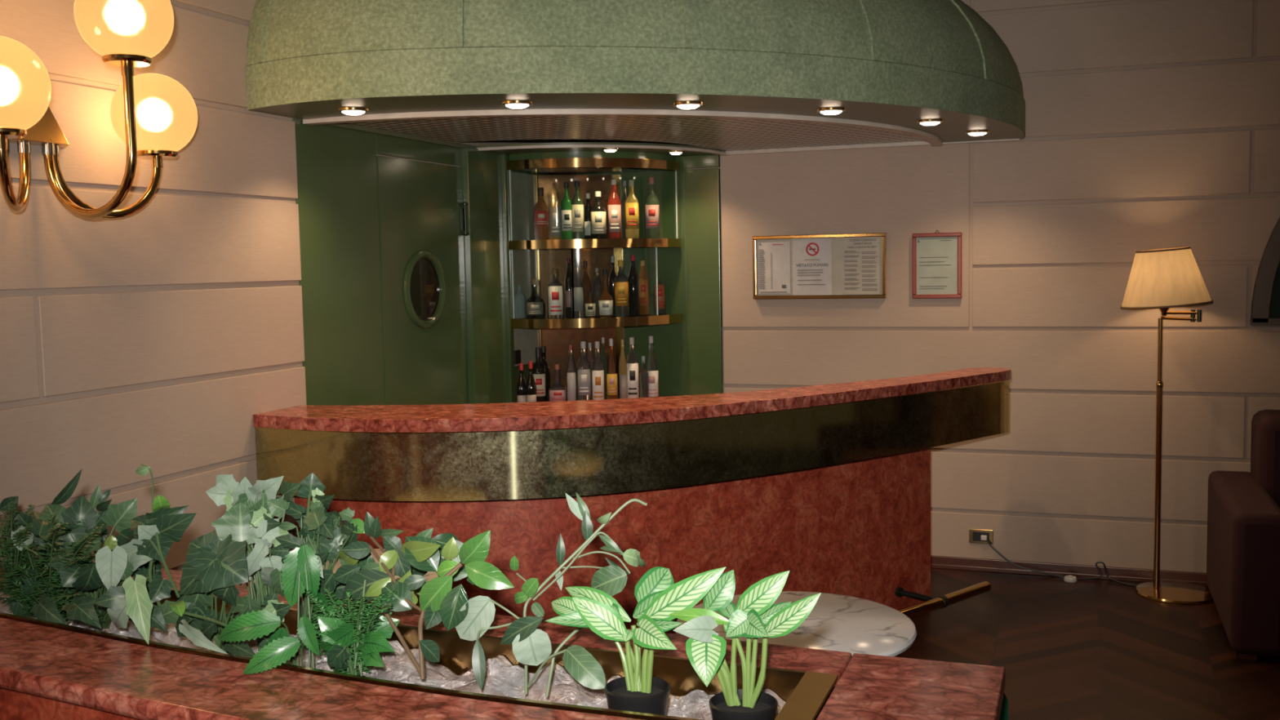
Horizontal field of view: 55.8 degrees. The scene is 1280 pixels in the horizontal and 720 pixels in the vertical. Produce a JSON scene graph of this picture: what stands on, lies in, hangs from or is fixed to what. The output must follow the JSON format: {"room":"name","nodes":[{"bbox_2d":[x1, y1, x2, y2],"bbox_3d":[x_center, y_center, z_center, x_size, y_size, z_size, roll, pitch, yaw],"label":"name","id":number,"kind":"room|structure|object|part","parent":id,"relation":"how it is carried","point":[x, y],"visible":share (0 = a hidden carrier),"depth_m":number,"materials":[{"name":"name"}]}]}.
{"room":"hotel bar","nodes":[
{"label":"hotel bar","id":0,"kind":"room"},
{"bbox_2d":[0,0,552,582],"bbox_3d":[-2.271,-0.252,2.508,0.140,3.556,10.202,1,5,20],"label":"wall","id":1,"kind":"structure","parent":0,"point":[155,336],"depth_m":4.06,"materials":[{"name":"beige paint"}]},
{"bbox_2d":[0,0,197,218],"bbox_3d":[-1.552,-0.751,3.477,0.536,0.686,0.922,1,5,20],"label":"wall sconce","id":2,"kind":"object","parent":1,"relation":"attached to","point":[154,115],"visible":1,"depth_m":3.38,"materials":[{"name":"gold metal"}]},
{"bbox_3d":[-1.728,-0.519,3.340,0.028,0.223,0.341,-2,5,-16],"label":"arm","id":3,"kind":"part","parent":2,"relation":"part of","materials":[{"name":"gold metal"}]},
{"bbox_3d":[-1.688,-0.724,3.173,0.257,0.249,0.257,1,5,20],"label":"globe","id":4,"kind":"part","parent":2,"relation":"part of"},
{"bbox_3d":[-1.774,-0.695,3.526,0.087,0.123,0.323,1,5,20],"label":"wall plate","id":5,"kind":"part","parent":2,"relation":"part of","materials":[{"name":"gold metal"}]},
{"bbox_3d":[-1.584,-0.615,3.476,0.369,0.416,0.028,1,5,26],"label":"arm","id":6,"kind":"part","parent":2,"relation":"part of","materials":[{"name":"gold metal"}]},
{"bbox_3d":[-1.636,-0.548,3.719,0.028,0.228,0.351,3,6,40],"label":"arm","id":7,"kind":"part","parent":2,"relation":"part of","materials":[{"name":"gold metal"}]},
{"bbox_3d":[-1.438,-0.965,3.373,0.257,0.249,0.257,1,5,20],"label":"globe","id":8,"kind":"part","parent":2,"relation":"part of"},
{"bbox_3d":[-1.536,-0.779,3.825,0.257,0.249,0.257,1,5,20],"label":"globe","id":9,"kind":"part","parent":2,"relation":"part of"},
{"bbox_2d":[292,118,545,405],"bbox_3d":[-0.909,0.071,6.018,0.047,2.258,2.471,1,5,20],"label":"wall panel","id":10,"kind":"object","parent":1,"relation":"attached to","point":[337,200],"visible":0.45,"depth_m":5.26,"materials":[{"name":"green paint"}]},
{"bbox_2d":[376,155,468,404],"bbox_3d":[-0.995,0.135,5.789,0.041,2.147,0.774,1,5,20],"label":"door","id":11,"kind":"structure","parent":10,"relation":"attached to","point":[423,217],"depth_m":5.71,"materials":[{"name":"green paint"}]},
{"bbox_3d":[-1.026,-0.335,5.736,0.001,0.304,0.304,1,5,20],"label":"porthole glass","id":12,"kind":"part","parent":11,"relation":"part of","materials":[{"name":"black glass"}]},
{"bbox_3d":[-1.016,-0.335,5.732,0.026,0.374,0.374,1,5,20],"label":"porthole frame","id":13,"kind":"part","parent":11,"relation":"part of","materials":[{"name":"green paint"}]},
{"bbox_2d":[514,349,520,364],"bbox_3d":[-0.675,-0.016,6.645,0.015,0.076,0.070,1,5,20],"label":"switch plate","id":14,"kind":"object","parent":10,"relation":"attached to","point":[517,353],"visible":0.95,"depth_m":6.63,"materials":[{"name":"black plastic"}]},
{"bbox_2d":[245,0,1025,156],"bbox_3d":[0.235,-1.463,5.262,2.655,0.919,2.852,1,5,20],"label":"canopy","id":15,"kind":"object","parent":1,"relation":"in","point":[511,104],"depth_m":4.45,"materials":[{"name":"green fabric"}]},
{"bbox_3d":[-1.076,-0.930,4.540,0.117,0.021,0.117,1,5,20],"label":"downlight","id":16,"kind":"part","parent":15,"relation":"part of","materials":[{"name":"glass"}]},
{"bbox_3d":[-0.153,-1.085,6.261,0.088,0.021,0.088,1,5,20],"label":"downlight","id":17,"kind":"part","parent":15,"relation":"part of","materials":[{"name":"glass"}]},
{"bbox_3d":[0.235,-1.466,5.262,2.655,0.914,2.852,1,5,20],"label":"bar canopy","id":18,"kind":"part","parent":15,"relation":"part of","materials":[{"name":"green fabric"}]},
{"bbox_2d":[346,115,925,151],"bbox_3d":[0.110,-1.068,5.597,2.198,0.012,2.374,1,5,20],"label":"grille","id":19,"kind":"object","parent":15,"relation":"attached to","point":[705,134],"depth_m":5.65,"materials":[{"name":"metal"}]},
{"bbox_3d":[0.193,-1.110,6.483,0.088,0.021,0.088,1,5,20],"label":"downlight","id":20,"kind":"part","parent":15,"relation":"part of","materials":[{"name":"glass"}]},
{"bbox_3d":[0.181,-0.955,4.550,0.117,0.021,0.117,1,5,20],"label":"downlight","id":21,"kind":"part","parent":15,"relation":"part of","materials":[{"name":"glass"}]},
{"bbox_3d":[0.761,-0.988,4.815,0.117,0.021,0.117,1,5,20],"label":"downlight","id":22,"kind":"part","parent":15,"relation":"part of","materials":[{"name":"glass"}]},
{"bbox_3d":[1.266,-1.034,5.279,0.117,0.021,0.117,1,5,20],"label":"downlight","id":23,"kind":"part","parent":15,"relation":"part of","materials":[{"name":"glass"}]},
{"bbox_3d":[1.608,-1.080,5.765,0.117,0.021,0.117,1,5,20],"label":"downlight","id":24,"kind":"part","parent":15,"relation":"part of","materials":[{"name":"glass"}]},
{"bbox_2d":[552,0,1279,573],"bbox_3d":[3.199,-0.623,5.851,7.839,3.556,0.140,1,5,20],"label":"wall","id":25,"kind":"structure","parent":0,"point":[1150,124],"depth_m":6.16,"materials":[{"name":"beige paint"}]},
{"bbox_2d":[588,154,723,395],"bbox_3d":[-0.016,-0.025,7.001,1.020,2.258,0.033,1,5,20],"label":"wall panel","id":26,"kind":"object","parent":25,"relation":"attached to","point":[688,353],"visible":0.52,"depth_m":6.85,"materials":[{"name":"green paint"}]},
{"bbox_2d":[752,232,886,299],"bbox_3d":[0.971,-0.508,6.580,0.729,0.349,0.036,1,5,20],"label":"notice board","id":27,"kind":"object","parent":25,"relation":"attached to","point":[839,265],"visible":1,"depth_m":6.57,"materials":[{"name":"white paper"}]},
{"bbox_2d":[911,230,962,298],"bbox_3d":[1.564,-0.506,6.367,0.254,0.362,0.029,1,5,20],"label":"framed notice","id":28,"kind":"object","parent":25,"relation":"attached to","point":[936,257],"visible":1,"depth_m":6.37,"materials":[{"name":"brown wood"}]},
{"bbox_2d":[968,528,993,543],"bbox_3d":[1.805,0.936,6.403,0.123,0.075,0.032,1,5,20],"label":"wall socket","id":29,"kind":"object","parent":25,"relation":"attached to","point":[975,535],"visible":1,"depth_m":6.41,"materials":[{"name":"gold metal"}]},
{"bbox_2d":[930,555,1208,586],"bbox_3d":[3.698,1.106,5.728,6.786,0.064,0.028,1,5,20],"label":"baseboard","id":30,"kind":"structure","parent":25,"relation":"attached to","point":[1124,574],"depth_m":6.27,"materials":[{"name":"red wood"}]},
{"bbox_2d":[1249,217,1279,325],"bbox_3d":[4.055,-0.746,5.426,2.340,1.182,0.046,1,5,20],"label":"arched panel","id":31,"kind":"object","parent":25,"relation":"attached to","point":[1265,303],"visible":1,"depth_m":5.82,"materials":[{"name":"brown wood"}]},
{"bbox_3d":[4.066,-0.175,5.472,2.340,0.035,0.046,1,5,20],"label":"sill","id":32,"kind":"part","parent":31,"relation":"part of","materials":[{"name":"brown wood"}]},
{"bbox_3d":[4.059,-0.715,5.439,2.190,1.095,0.021,1,5,20],"label":"panel","id":33,"kind":"part","parent":31,"relation":"part of","materials":[{"name":"green glass"}]},
{"bbox_2d":[893,568,1279,719],"bbox_3d":[1.445,1.564,1.307,7.979,0.058,10.202,1,5,20],"label":"floor","id":34,"kind":"structure","parent":0,"point":[1095,649],"depth_m":5.08,"materials":[{"name":"brown wood"}]},
{"bbox_2d":[253,548,438,600],"bbox_3d":[-0.872,1.018,3.782,0.620,0.725,0.620,1,5,20],"label":"round table","id":35,"kind":"object","parent":34,"relation":"on","point":[429,575],"visible":0.02,"depth_m":3.79,"materials":[{"name":"white stone"}]},
{"bbox_2d":[0,548,1005,719],"bbox_3d":[-0.760,1.008,2.383,2.868,0.962,0.703,1,5,25],"label":"planter","id":36,"kind":"object","parent":34,"relation":"on","point":[49,670],"visible":0.57,"depth_m":2.08,"materials":[{"name":"red stone"}]},
{"bbox_2d":[0,584,786,719],"bbox_3d":[-0.893,0.573,2.456,2.492,0.080,0.302,1,5,26],"label":"gravel","id":37,"kind":"object","parent":36,"relation":"on","point":[502,678],"visible":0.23,"depth_m":2.22,"materials":[{"name":"grey gravel"}]},
{"bbox_2d":[0,497,102,623],"bbox_3d":[-1.349,0.441,2.671,0.134,0.283,0.624,-5,6,-39],"label":"fern","id":38,"kind":"object","parent":37,"relation":"on","point":[5,550],"visible":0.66,"depth_m":2.68,"materials":[{"name":"green plant"}]},
{"bbox_2d":[0,513,105,623],"bbox_3d":[-1.320,0.451,2.683,0.746,0.307,0.248,2,6,38],"label":"fern","id":39,"kind":"object","parent":37,"relation":"on","point":[33,565],"visible":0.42,"depth_m":2.59,"materials":[{"name":"green plant"}]},
{"bbox_2d":[0,468,196,644],"bbox_3d":[-1.194,0.416,2.625,0.275,0.333,0.885,-5,6,-42],"label":"ivy","id":40,"kind":"object","parent":37,"relation":"on","point":[126,598],"visible":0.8,"depth_m":2.50,"materials":[{"name":"green plant"}]},
{"bbox_2d":[135,463,155,573],"bbox_3d":[-1.039,0.361,2.557,0.063,0.284,0.021,3,6,41],"label":"sprout","id":41,"kind":"object","parent":37,"relation":"in","point":[144,469],"visible":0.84,"depth_m":2.55,"materials":[{"name":"green plant"}]},
{"bbox_2d":[155,502,290,657],"bbox_3d":[-0.804,0.444,2.348,0.199,0.307,0.403,-4,5,-31],"label":"ivy","id":42,"kind":"object","parent":37,"relation":"on","point":[214,564],"visible":0.74,"depth_m":2.33,"materials":[{"name":"green plant"}]},
{"bbox_2d":[205,474,301,651],"bbox_3d":[-0.759,0.410,2.412,0.134,0.362,0.307,-5,6,-40],"label":"ivy","id":43,"kind":"object","parent":37,"relation":"on","point":[266,571],"visible":0.72,"depth_m":2.41,"materials":[{"name":"green plant"}]},
{"bbox_2d":[217,544,345,674],"bbox_3d":[-0.658,0.479,2.194,0.188,0.255,0.213,1,5,20],"label":"leaf plant","id":44,"kind":"object","parent":37,"relation":"on","point":[300,571],"visible":0.91,"depth_m":2.19,"materials":[{"name":"green plant"}]},
{"bbox_2d":[272,472,357,649],"bbox_3d":[-0.644,0.409,2.412,0.134,0.360,0.292,-5,6,-39],"label":"ivy","id":45,"kind":"object","parent":37,"relation":"on","point":[317,525],"visible":0.58,"depth_m":2.39,"materials":[{"name":"green plant"}]},
{"bbox_2d":[305,586,396,676],"bbox_3d":[-0.545,0.504,2.234,0.291,0.195,0.121,2,6,37],"label":"fern","id":46,"kind":"object","parent":37,"relation":"on","point":[352,616],"visible":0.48,"depth_m":2.20,"materials":[{"name":"green plant"}]},
{"bbox_2d":[317,579,399,675],"bbox_3d":[-0.509,0.503,2.213,0.182,0.198,0.121,1,5,20],"label":"leaf plant","id":47,"kind":"object","parent":37,"relation":"on","point":[375,642],"visible":0.83,"depth_m":2.19,"materials":[{"name":"green plant"}]},
{"bbox_2d":[333,511,514,679],"bbox_3d":[-0.434,0.422,2.283,0.532,0.254,0.198,3,6,41],"label":"leaf plant","id":48,"kind":"object","parent":37,"relation":"on","point":[420,554],"visible":0.95,"depth_m":2.21,"materials":[{"name":"green plant"}]},
{"bbox_2d":[455,492,647,697],"bbox_3d":[-0.163,0.407,2.115,0.312,0.330,0.225,1,5,20],"label":"plant","id":49,"kind":"object","parent":37,"relation":"on","point":[531,646],"visible":0.98,"depth_m":2.10,"materials":[{"name":"green plant"}]},
{"bbox_2d":[545,566,726,715],"bbox_3d":[-0.012,0.474,2.005,0.323,0.286,0.142,1,5,20],"label":"potted plant","id":50,"kind":"object","parent":37,"relation":"on","point":[656,593],"visible":1,"depth_m":1.97,"materials":[{"name":"green plant"}]},
{"bbox_3d":[-0.004,0.577,1.996,0.109,0.081,0.109,1,5,20],"label":"pot","id":51,"kind":"part","parent":50,"relation":"part of","materials":[{"name":"black plastic"}]},
{"bbox_2d":[668,569,821,719],"bbox_3d":[0.162,0.477,1.923,0.226,0.285,0.132,-2,5,-7],"label":"potted plant","id":52,"kind":"object","parent":37,"relation":"on","point":[705,650],"visible":1,"depth_m":1.91,"materials":[{"name":"green plant"}]},
{"bbox_3d":[0.165,0.580,1.920,0.109,0.081,0.109,1,5,20],"label":"pot","id":53,"kind":"part","parent":52,"relation":"part of","materials":[{"name":"black plastic"}]},
{"bbox_2d":[253,367,1011,634],"bbox_3d":[0.252,0.699,5.006,3.480,1.123,0.869,-3,5,-19],"label":"bar counter","id":54,"kind":"object","parent":34,"relation":"on","point":[828,486],"depth_m":4.68,"materials":[{"name":"red stone"}]},
{"bbox_2d":[895,581,991,617],"bbox_3d":[0.195,1.149,4.889,3.237,0.055,0.673,-3,5,-20],"label":"rail","id":55,"kind":"object","parent":54,"relation":"attached to","point":[931,604],"visible":0.15,"depth_m":5.46,"materials":[{"name":"gold metal"}]},
{"bbox_2d":[675,591,916,656],"bbox_3d":[0.407,1.042,3.166,0.620,0.725,0.620,1,5,20],"label":"round table","id":56,"kind":"object","parent":34,"relation":"on","point":[836,622],"visible":0.47,"depth_m":3.08,"materials":[{"name":"white stone"}]},
{"bbox_2d":[999,693,1008,719],"bbox_3d":[0.474,1.028,2.489,0.544,0.862,0.504,1,5,20],"label":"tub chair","id":57,"kind":"object","parent":34,"relation":"on","point":[1004,709],"visible":0.02,"depth_m":2.31,"materials":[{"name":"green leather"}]},
{"bbox_2d":[986,539,1137,586],"bbox_3d":[2.174,1.039,6.242,0.747,0.174,0.086,1,5,28],"label":"power cord","id":58,"kind":"object","parent":34,"relation":"on","point":[987,540],"visible":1,"depth_m":6.20,"materials":[{"name":"black plastic"}]},
{"bbox_2d":[1063,574,1076,582],"bbox_3d":[2.202,1.116,6.185,0.066,0.029,0.066,1,5,20],"label":"switch","id":59,"kind":"object","parent":34,"relation":"on","point":[1071,579],"visible":1,"depth_m":6.17,"materials":[{"name":"white plastic"}]},
{"bbox_2d":[1120,246,1213,604],"bbox_3d":[2.561,0.303,5.839,0.464,1.691,0.426,1,5,20],"label":"floor lamp","id":60,"kind":"object","parent":34,"relation":"on","point":[1162,279],"visible":0.99,"depth_m":5.74,"materials":[{"name":"gold metal"}]},
{"bbox_3d":[2.497,-0.526,5.775,0.244,0.026,0.244,1,5,20],"label":"shade trim","id":61,"kind":"part","parent":60,"relation":"part of","materials":[{"name":"fabric"}]},
{"bbox_2d":[1158,307,1169,315],"bbox_3d":[2.511,-0.285,5.794,0.061,0.146,0.061,1,5,20],"label":"socket","id":62,"kind":"object","parent":60,"relation":"attached to","point":[1164,312],"depth_m":5.79,"materials":[{"name":"gold metal"}]},
{"bbox_3d":[2.521,-0.268,5.795,0.408,0.040,0.408,1,5,20],"label":"shade trim","id":63,"kind":"part","parent":60,"relation":"part of","materials":[{"name":"fabric"}]},
{"bbox_3d":[2.518,-0.394,5.785,0.402,0.284,0.402,1,5,20],"label":"lamp shade","id":64,"kind":"part","parent":60,"relation":"part of","materials":[{"name":"fabric"}]},
{"bbox_3d":[2.582,-0.199,5.801,0.161,0.025,0.016,0,5,12],"label":"swing arm","id":65,"kind":"part","parent":60,"relation":"part of","materials":[{"name":"gold metal"}]},
{"bbox_3d":[2.586,-0.226,5.790,0.148,0.020,0.016,-1,5,6],"label":"swing arm","id":66,"kind":"part","parent":60,"relation":"part of","materials":[{"name":"gold metal"}]},
{"bbox_2d":[1206,409,1279,660],"bbox_3d":[3.192,0.734,5.184,1.287,0.913,1.100,1,5,20],"label":"armchair","id":67,"kind":"object","parent":34,"relation":"on","point":[1243,545],"visible":1,"depth_m":4.95,"materials":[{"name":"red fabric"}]},
{"bbox_3d":[2.497,1.205,4.966,0.058,0.035,0.058,1,5,20],"label":"leg","id":68,"kind":"part","parent":67,"relation":"part of","materials":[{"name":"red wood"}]},
{"bbox_3d":[3.316,0.576,5.512,0.930,0.655,0.374,1,5,20],"label":"backrest","id":69,"kind":"part","parent":67,"relation":"part of","materials":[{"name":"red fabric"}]},
{"bbox_3d":[-0.204,0.688,6.642,0.922,0.901,0.902,1,5,20],"label":"countertop","id":70,"kind":"structure","parent":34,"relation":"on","visible":0},
{"bbox_2d":[516,363,526,402],"bbox_3d":[-0.628,0.139,6.425,0.057,0.244,0.057,1,5,20],"label":"bottle","id":71,"kind":"object","parent":70,"relation":"on","point":[521,386],"visible":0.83,"depth_m":6.41,"materials":[{"name":"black glass"}]},
{"bbox_2d":[525,360,537,402],"bbox_3d":[-0.577,0.134,6.406,0.057,0.255,0.057,1,5,20],"label":"bottle","id":72,"kind":"object","parent":70,"relation":"on","point":[531,388],"visible":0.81,"depth_m":6.39,"materials":[{"name":"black glass"}]},
{"bbox_2d":[532,346,546,401],"bbox_3d":[-0.550,0.089,6.570,0.080,0.317,0.081,1,5,20],"label":"bottle","id":73,"kind":"object","parent":70,"relation":"on","point":[539,371],"visible":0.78,"depth_m":6.54,"materials":[{"name":"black glass"}]},
{"bbox_2d":[541,346,550,401],"bbox_3d":[-0.526,0.083,6.634,0.062,0.320,0.062,1,5,20],"label":"bottle","id":74,"kind":"object","parent":70,"relation":"on","point":[544,362],"visible":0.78,"depth_m":6.62,"materials":[{"name":"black glass"}]},
{"bbox_2d":[548,364,567,401],"bbox_3d":[-0.447,0.134,6.558,0.106,0.226,0.106,1,5,20],"label":"bottle","id":75,"kind":"object","parent":70,"relation":"on","point":[557,392],"visible":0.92,"depth_m":6.53,"materials":[{"name":"clear glass"}]},
{"bbox_2d":[566,344,577,400],"bbox_3d":[-0.370,0.083,6.523,0.054,0.331,0.054,1,5,20],"label":"bottle","id":76,"kind":"object","parent":70,"relation":"on","point":[571,367],"visible":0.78,"depth_m":6.50,"materials":[{"name":"clear glass"}]},
{"bbox_2d":[576,341,591,400],"bbox_3d":[-0.303,0.072,6.535,0.080,0.347,0.080,1,5,20],"label":"bottle","id":77,"kind":"object","parent":70,"relation":"on","point":[583,369],"visible":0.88,"depth_m":6.51,"materials":[{"name":"clear glass"}]},
{"bbox_2d":[587,342,593,387],"bbox_3d":[-0.271,0.071,6.627,0.047,0.334,0.047,1,5,20],"label":"bottle","id":78,"kind":"object","parent":70,"relation":"on","point":[590,359],"visible":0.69,"depth_m":6.61,"materials":[{"name":"clear glass"}]},
{"bbox_2d":[506,151,682,395],"bbox_3d":[-0.239,-0.448,6.694,0.803,1.357,0.654,1,5,20],"label":"cabinet","id":79,"kind":"object","parent":70,"relation":"on","point":[531,258],"visible":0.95,"depth_m":6.76,"materials":[{"name":"gold glass"}]},
{"bbox_2d":[514,285,526,318],"bbox_3d":[-0.656,-0.317,6.587,0.069,0.178,0.069,1,5,20],"label":"bottle","id":80,"kind":"object","parent":79,"relation":"on","point":[519,296],"visible":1,"depth_m":6.56,"materials":[{"name":"blue glass"}]},
{"bbox_2d":[511,171,539,366],"bbox_3d":[-0.646,-0.506,6.739,0.005,1.060,0.345,1,5,20],"label":"mirror","id":81,"kind":"object","parent":79,"relation":"attached to","point":[524,187],"depth_m":6.74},
{"bbox_2d":[524,278,545,318],"bbox_3d":[-0.570,-0.334,6.556,0.110,0.214,0.111,1,5,20],"label":"bottle","id":82,"kind":"object","parent":79,"relation":"on","point":[535,306],"visible":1,"depth_m":6.52,"materials":[{"name":"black glass"}]},
{"bbox_2d":[533,186,549,239],"bbox_3d":[-0.534,-0.791,6.547,0.088,0.285,0.089,1,5,20],"label":"bottle","id":83,"kind":"object","parent":79,"relation":"on","point":[540,211],"visible":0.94,"depth_m":6.52,"materials":[{"name":"orange glass"}]},
{"bbox_2d":[546,268,564,318],"bbox_3d":[-0.456,-0.358,6.512,0.091,0.266,0.092,1,5,20],"label":"bottle","id":84,"kind":"object","parent":79,"relation":"on","point":[555,297],"visible":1,"depth_m":6.48,"materials":[{"name":"clear glass"}]},
{"bbox_2d":[549,182,561,239],"bbox_3d":[-0.455,-0.799,6.502,0.069,0.305,0.070,1,5,20],"label":"bottle","id":85,"kind":"object","parent":79,"relation":"on","point":[555,233],"visible":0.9,"depth_m":6.48,"materials":[{"name":"clear glass"}]},
{"bbox_2d":[560,182,572,239],"bbox_3d":[-0.392,-0.798,6.470,0.066,0.305,0.066,1,5,20],"label":"bottle","id":86,"kind":"object","parent":79,"relation":"on","point":[566,205],"visible":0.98,"depth_m":6.45,"materials":[{"name":"green glass"}]},
{"bbox_2d":[564,257,572,317],"bbox_3d":[-0.385,-0.394,6.584,0.048,0.322,0.048,1,5,20],"label":"bottle","id":87,"kind":"object","parent":79,"relation":"on","point":[568,282],"visible":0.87,"depth_m":6.57,"materials":[{"name":"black glass"}]},
{"bbox_2d":[537,174,616,395],"bbox_3d":[-0.364,-0.424,6.968,0.448,1.271,0.011,-2,5,-11],"label":"mirror","id":88,"kind":"object","parent":79,"relation":"attached to","point":[557,341],"depth_m":6.96,"materials":[{"name":"brown mirror"}]},
{"bbox_2d":[570,257,584,317],"bbox_3d":[-0.338,-0.390,6.526,0.077,0.321,0.076,1,5,20],"label":"bottle","id":89,"kind":"object","parent":79,"relation":"on","point":[579,300],"visible":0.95,"depth_m":6.50,"materials":[{"name":"clear glass"}]},
{"bbox_2d":[571,180,584,239],"bbox_3d":[-0.334,-0.802,6.470,0.073,0.311,0.073,1,5,20],"label":"bottle","id":90,"kind":"object","parent":79,"relation":"on","point":[577,204],"visible":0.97,"depth_m":6.45,"materials":[{"name":"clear glass"}]},
{"bbox_2d":[581,260,591,316],"bbox_3d":[-0.296,-0.391,6.624,0.055,0.306,0.055,1,5,20],"label":"bottle","id":91,"kind":"object","parent":79,"relation":"on","point":[585,282],"visible":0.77,"depth_m":6.60,"materials":[{"name":"brown glass"}]},
{"bbox_2d":[583,193,591,239],"bbox_3d":[-0.282,-0.783,6.606,0.059,0.251,0.059,1,5,20],"label":"bottle","id":92,"kind":"object","parent":79,"relation":"on","point":[588,207],"visible":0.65,"depth_m":6.58,"materials":[{"name":"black glass"}]},
{"bbox_2d":[584,292,595,317],"bbox_3d":[-0.267,-0.297,6.505,0.062,0.137,0.062,1,5,20],"label":"bottle","id":93,"kind":"object","parent":79,"relation":"on","point":[590,308],"visible":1,"depth_m":6.48,"materials":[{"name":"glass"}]},
{"bbox_2d":[517,314,667,319],"bbox_3d":[-0.237,-0.220,6.714,0.791,0.039,0.638,1,5,20],"label":"shelf","id":94,"kind":"object","parent":79,"relation":"attached to","point":[651,316],"depth_m":6.60,"materials":[{"name":"gold glass"}]},
{"bbox_3d":[-0.213,-0.844,6.555,0.944,0.378,0.222,-3,5,-17],"label":"glass","id":95,"kind":"part","parent":79,"relation":"part of","materials":[{"name":"glass"}]},
{"bbox_2d":[592,267,602,315],"bbox_3d":[-0.235,-0.374,6.662,0.051,0.264,0.051,1,5,20],"label":"bottle","id":96,"kind":"object","parent":79,"relation":"on","point":[597,287],"visible":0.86,"depth_m":6.64,"materials":[{"name":"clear glass"}]},
{"bbox_2d":[590,191,606,239],"bbox_3d":[-0.223,-0.776,6.488,0.087,0.254,0.088,1,5,20],"label":"bottle","id":97,"kind":"object","parent":79,"relation":"on","point":[597,212],"visible":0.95,"depth_m":6.46,"materials":[{"name":"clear glass"}]},
{"bbox_2d":[598,269,613,317],"bbox_3d":[-0.186,-0.361,6.529,0.084,0.257,0.084,1,5,20],"label":"bottle","id":98,"kind":"object","parent":79,"relation":"on","point":[605,300],"visible":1,"depth_m":6.51,"materials":[{"name":"brown glass"}]},
{"bbox_2d":[608,256,616,315],"bbox_3d":[-0.148,-0.411,6.696,0.052,0.329,0.052,1,5,20],"label":"bottle","id":99,"kind":"object","parent":79,"relation":"on","point":[612,275],"visible":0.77,"depth_m":6.68,"materials":[{"name":"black glass"}]},
{"bbox_2d":[607,179,622,238],"bbox_3d":[-0.138,-0.814,6.525,0.077,0.319,0.078,1,5,20],"label":"bottle","id":100,"kind":"object","parent":79,"relation":"on","point":[614,203],"visible":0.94,"depth_m":6.50,"materials":[{"name":"red glass"}]},
{"bbox_2d":[613,259,629,316],"bbox_3d":[-0.101,-0.390,6.574,0.084,0.306,0.085,1,5,20],"label":"bottle","id":101,"kind":"object","parent":79,"relation":"on","point":[621,290],"visible":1,"depth_m":6.55,"materials":[{"name":"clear glass"}]},
{"bbox_2d":[621,180,627,238],"bbox_3d":[-0.082,-0.827,6.667,0.048,0.320,0.048,1,5,20],"label":"bottle","id":102,"kind":"object","parent":79,"relation":"on","point":[624,195],"visible":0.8,"depth_m":6.65,"materials":[{"name":"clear glass"}]},
{"bbox_2d":[624,179,639,238],"bbox_3d":[-0.044,-0.819,6.578,0.078,0.317,0.078,1,5,20],"label":"bottle","id":103,"kind":"object","parent":79,"relation":"on","point":[631,209],"visible":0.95,"depth_m":6.55,"materials":[{"name":"yellow glass"}]},
{"bbox_2d":[627,255,639,315],"bbox_3d":[-0.037,-0.409,6.640,0.062,0.330,0.062,1,5,20],"label":"bottle","id":104,"kind":"object","parent":79,"relation":"on","point":[633,278],"visible":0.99,"depth_m":6.62,"materials":[{"name":"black glass"}]},
{"bbox_2d":[638,260,649,315],"bbox_3d":[0.019,-0.401,6.719,0.064,0.300,0.064,1,5,20],"label":"bottle","id":105,"kind":"object","parent":79,"relation":"on","point":[644,308],"visible":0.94,"depth_m":6.70,"materials":[{"name":"orange glass"}]},
{"bbox_2d":[644,177,660,238],"bbox_3d":[0.067,-0.845,6.735,0.087,0.340,0.088,1,5,20],"label":"bottle","id":106,"kind":"object","parent":79,"relation":"on","point":[651,204],"visible":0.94,"depth_m":6.71,"materials":[{"name":"green glass"}]},
{"bbox_2d":[653,277,666,313],"bbox_3d":[0.111,-0.365,6.858,0.069,0.202,0.070,1,5,20],"label":"bottle","id":107,"kind":"object","parent":79,"relation":"on","point":[661,287],"visible":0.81,"depth_m":6.83,"materials":[{"name":"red glass"}]},
{"bbox_2d":[591,341,604,399],"bbox_3d":[-0.228,0.071,6.541,0.073,0.345,0.073,1,5,20],"label":"bottle","id":108,"kind":"object","parent":70,"relation":"on","point":[597,378],"visible":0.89,"depth_m":6.52,"materials":[{"name":"clear glass"}]},
{"bbox_2d":[600,337,607,399],"bbox_3d":[-0.199,0.055,6.643,0.044,0.360,0.044,1,5,20],"label":"bottle","id":109,"kind":"object","parent":70,"relation":"on","point":[603,357],"visible":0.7,"depth_m":6.62,"materials":[{"name":"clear glass"}]},
{"bbox_2d":[606,338,617,399],"bbox_3d":[-0.153,0.063,6.557,0.066,0.357,0.066,1,5,20],"label":"bottle","id":110,"kind":"object","parent":70,"relation":"on","point":[611,375],"visible":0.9,"depth_m":6.54,"materials":[{"name":"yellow glass"}]},
{"bbox_2d":[618,339,627,399],"bbox_3d":[-0.092,0.062,6.598,0.048,0.350,0.048,1,5,20],"label":"bottle","id":111,"kind":"object","parent":70,"relation":"on","point":[623,384],"visible":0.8,"depth_m":6.58,"materials":[{"name":"glass"}]},
{"bbox_2d":[626,337,639,398],"bbox_3d":[-0.042,0.055,6.612,0.074,0.359,0.074,1,5,20],"label":"bottle","id":112,"kind":"object","parent":70,"relation":"on","point":[633,369],"visible":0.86,"depth_m":6.59,"materials":[{"name":"clear glass"}]},
{"bbox_3d":[-0.042,0.070,6.615,0.072,0.330,0.072,1,5,20],"label":"glass","id":113,"kind":"part","parent":112,"relation":"part of","materials":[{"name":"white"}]},
{"bbox_2d":[639,355,648,397],"bbox_3d":[0.021,0.104,6.651,0.055,0.253,0.055,1,5,20],"label":"bottle","id":114,"kind":"object","parent":70,"relation":"on","point":[643,374],"visible":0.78,"depth_m":6.63,"materials":[{"name":"clear glass"}]},
{"bbox_2d":[646,335,659,397],"bbox_3d":[0.064,0.046,6.701,0.082,0.359,0.083,1,5,20],"label":"bottle","id":115,"kind":"object","parent":70,"relation":"on","point":[653,374],"visible":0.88,"depth_m":6.68,"materials":[{"name":"clear glass"}]}
]}

